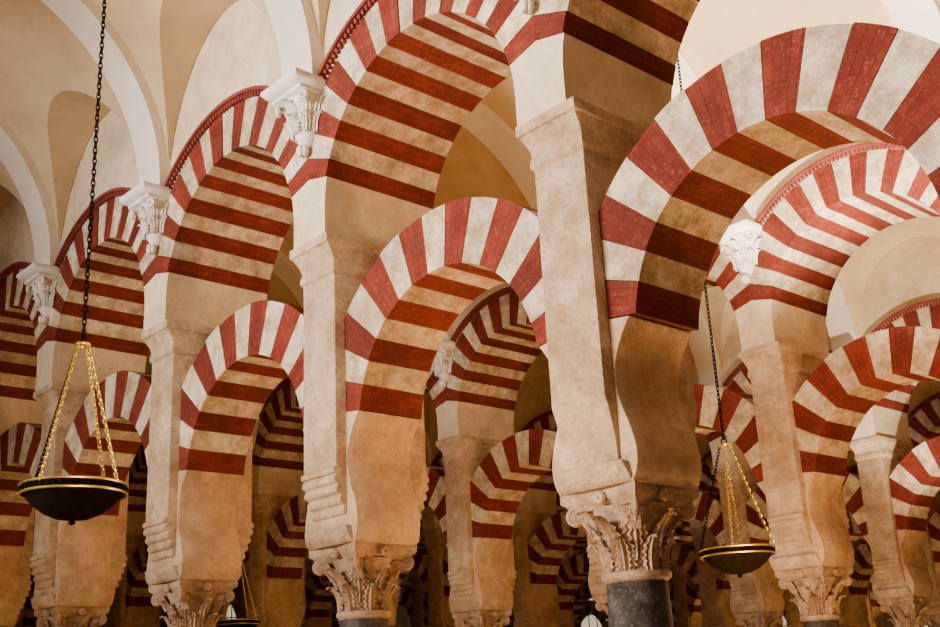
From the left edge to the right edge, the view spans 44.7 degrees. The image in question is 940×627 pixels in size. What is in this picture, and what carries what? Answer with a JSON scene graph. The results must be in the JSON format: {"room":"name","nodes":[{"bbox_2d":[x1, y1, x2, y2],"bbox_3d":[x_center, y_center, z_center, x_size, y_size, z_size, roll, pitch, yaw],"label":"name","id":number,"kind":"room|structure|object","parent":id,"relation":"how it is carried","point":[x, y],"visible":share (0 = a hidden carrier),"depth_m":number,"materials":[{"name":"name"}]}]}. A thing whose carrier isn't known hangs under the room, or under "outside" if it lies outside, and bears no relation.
{"room":"mosque","nodes":[
{"label":"mosque","id":0,"kind":"room"},
{"bbox_2d":[0,0,329,265],"bbox_3d":[-9.499,-1.521,15.902,5.570,2.729,36.250,14,-25,-40],"label":"vault","id":1,"kind":"object","parent":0,"point":[50,49],"visible":0.93,"depth_m":13.33,"materials":[{"name":"paint"}]},
{"bbox_2d":[17,0,128,525],"bbox_3d":[-3.123,-1.589,9.574,0.790,6.694,0.790,-12,-21,26],"label":"oil lamp","id":2,"kind":"object","parent":1,"relation":"hanging from","point":[71,498],"visible":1,"depth_m":8.46,"materials":[{"name":"metal"}]},
{"bbox_2d":[106,573,411,626],"bbox_3d":[-18.378,11.154,42.583,59.300,11.000,0.500,14,-25,-40],"label":"wall","id":3,"kind":"structure","parent":0,"point":[403,619],"depth_m":55.38,"materials":[{"name":"paint"}]},
{"bbox_2d":[226,605,235,618],"bbox_3d":[-10.214,13.798,48.956,2.560,4.080,0.100,14,-25,-40],"label":"window","id":4,"kind":"structure","parent":3,"relation":"in","point":[230,614],"depth_m":49.26,"materials":[{"name":"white glass"}]},
{"bbox_2d":[145,0,939,373],"bbox_3d":[-4.379,-0.445,19.861,5.570,2.729,42.250,14,-25,-40],"label":"vault","id":5,"kind":"object","parent":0,"point":[486,158],"visible":0.05,"depth_m":14.82,"materials":[{"name":"paint"}]},
{"bbox_2d":[215,560,259,626],"bbox_3d":[-4.173,2.431,20.755,0.790,6.694,0.790,-17,-23,36],"label":"oil lamp","id":6,"kind":"object","parent":5,"relation":"hanging from","point":[247,622],"visible":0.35,"depth_m":19.52,"materials":[{"name":"metal"}]},
{"bbox_2d":[677,54,775,577],"bbox_3d":[2.660,-0.544,13.072,0.790,6.994,0.790,-10,-20,21],"label":"oil lamp","id":7,"kind":"object","parent":5,"relation":"hanging from","point":[739,559],"visible":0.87,"depth_m":11.89,"materials":[{"name":"metal"}]},
{"bbox_2d":[423,217,939,464],"bbox_3d":[0.946,0.547,23.605,5.570,2.729,42.250,14,-25,-40],"label":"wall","id":8,"kind":"structure","parent":0,"point":[842,319],"depth_m":20.86,"materials":[{"name":"paint"}]},
{"bbox_2d":[583,578,894,626],"bbox_3d":[20.363,9.885,44.616,0.500,11.000,90.000,14,-25,-40],"label":"wall","id":9,"kind":"structure","parent":0,"point":[889,622],"depth_m":47.09,"materials":[{"name":"paint"}]},
{"bbox_2d":[580,598,601,626],"bbox_3d":[6.516,16.139,58.408,0.100,4.080,2.560,14,-25,-40],"label":"window","id":10,"kind":"structure","parent":9,"relation":"in","point":[590,620],"depth_m":58.87,"materials":[{"name":"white glass"}]},
{"bbox_2d":[782,616,786,626],"bbox_3d":[14.514,12.923,50.061,0.100,4.080,2.560,14,-25,-40],"label":"window","id":11,"kind":"structure","parent":9,"relation":"in","point":[783,618],"depth_m":50.59,"materials":[{"name":"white glass"}]},
{"bbox_3d":[6.084,11.632,30.260,80.000,0.100,90.000,14,-25,-40],"label":"floor","id":12,"kind":"structure","parent":0,"visible":0},
{"bbox_2d":[0,0,939,626],"bbox_3d":[-7.063,2.780,16.758,1.680,9.300,36.848,14,-25,-40],"label":"arcade","id":13,"kind":"object","parent":12,"relation":"on","point":[639,187],"visible":0.97,"depth_m":10.12,"materials":[{"name":"stone"}]},
{"bbox_2d":[14,142,939,626],"bbox_3d":[-1.944,3.856,20.718,1.680,9.300,42.848,14,-25,-40],"label":"arcade","id":14,"kind":"object","parent":12,"relation":"on","point":[797,426],"visible":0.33,"depth_m":14.85,"materials":[{"name":"stone"}]},
{"bbox_2d":[160,236,939,626],"bbox_3d":[3.382,4.849,24.461,1.680,9.300,42.848,14,-25,-40],"label":"arcade","id":15,"kind":"object","parent":12,"relation":"on","point":[893,488],"visible":0.23,"depth_m":21.65,"materials":[{"name":"stone"}]},
{"bbox_2d":[331,381,939,626],"bbox_3d":[8.488,5.930,28.434,1.680,9.300,42.848,14,-25,-40],"label":"arcade","id":16,"kind":"object","parent":12,"relation":"on","point":[713,588],"visible":0.11,"depth_m":30.12,"materials":[{"name":"stone"}]},
{"bbox_2d":[506,451,873,626],"bbox_3d":[13.360,7.105,32.651,1.680,9.300,42.848,14,-25,-40],"label":"arcade","id":17,"kind":"object","parent":12,"relation":"on","point":[685,601],"visible":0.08,"depth_m":38.32,"materials":[{"name":"stone"}]},
{"bbox_2d":[576,537,886,626],"bbox_3d":[18.233,8.280,36.868,1.680,9.300,42.848,14,-25,-40],"label":"arcade","id":18,"kind":"object","parent":12,"relation":"on","point":[877,618],"visible":0.02,"depth_m":42.66,"materials":[{"name":"stone"}]}
]}

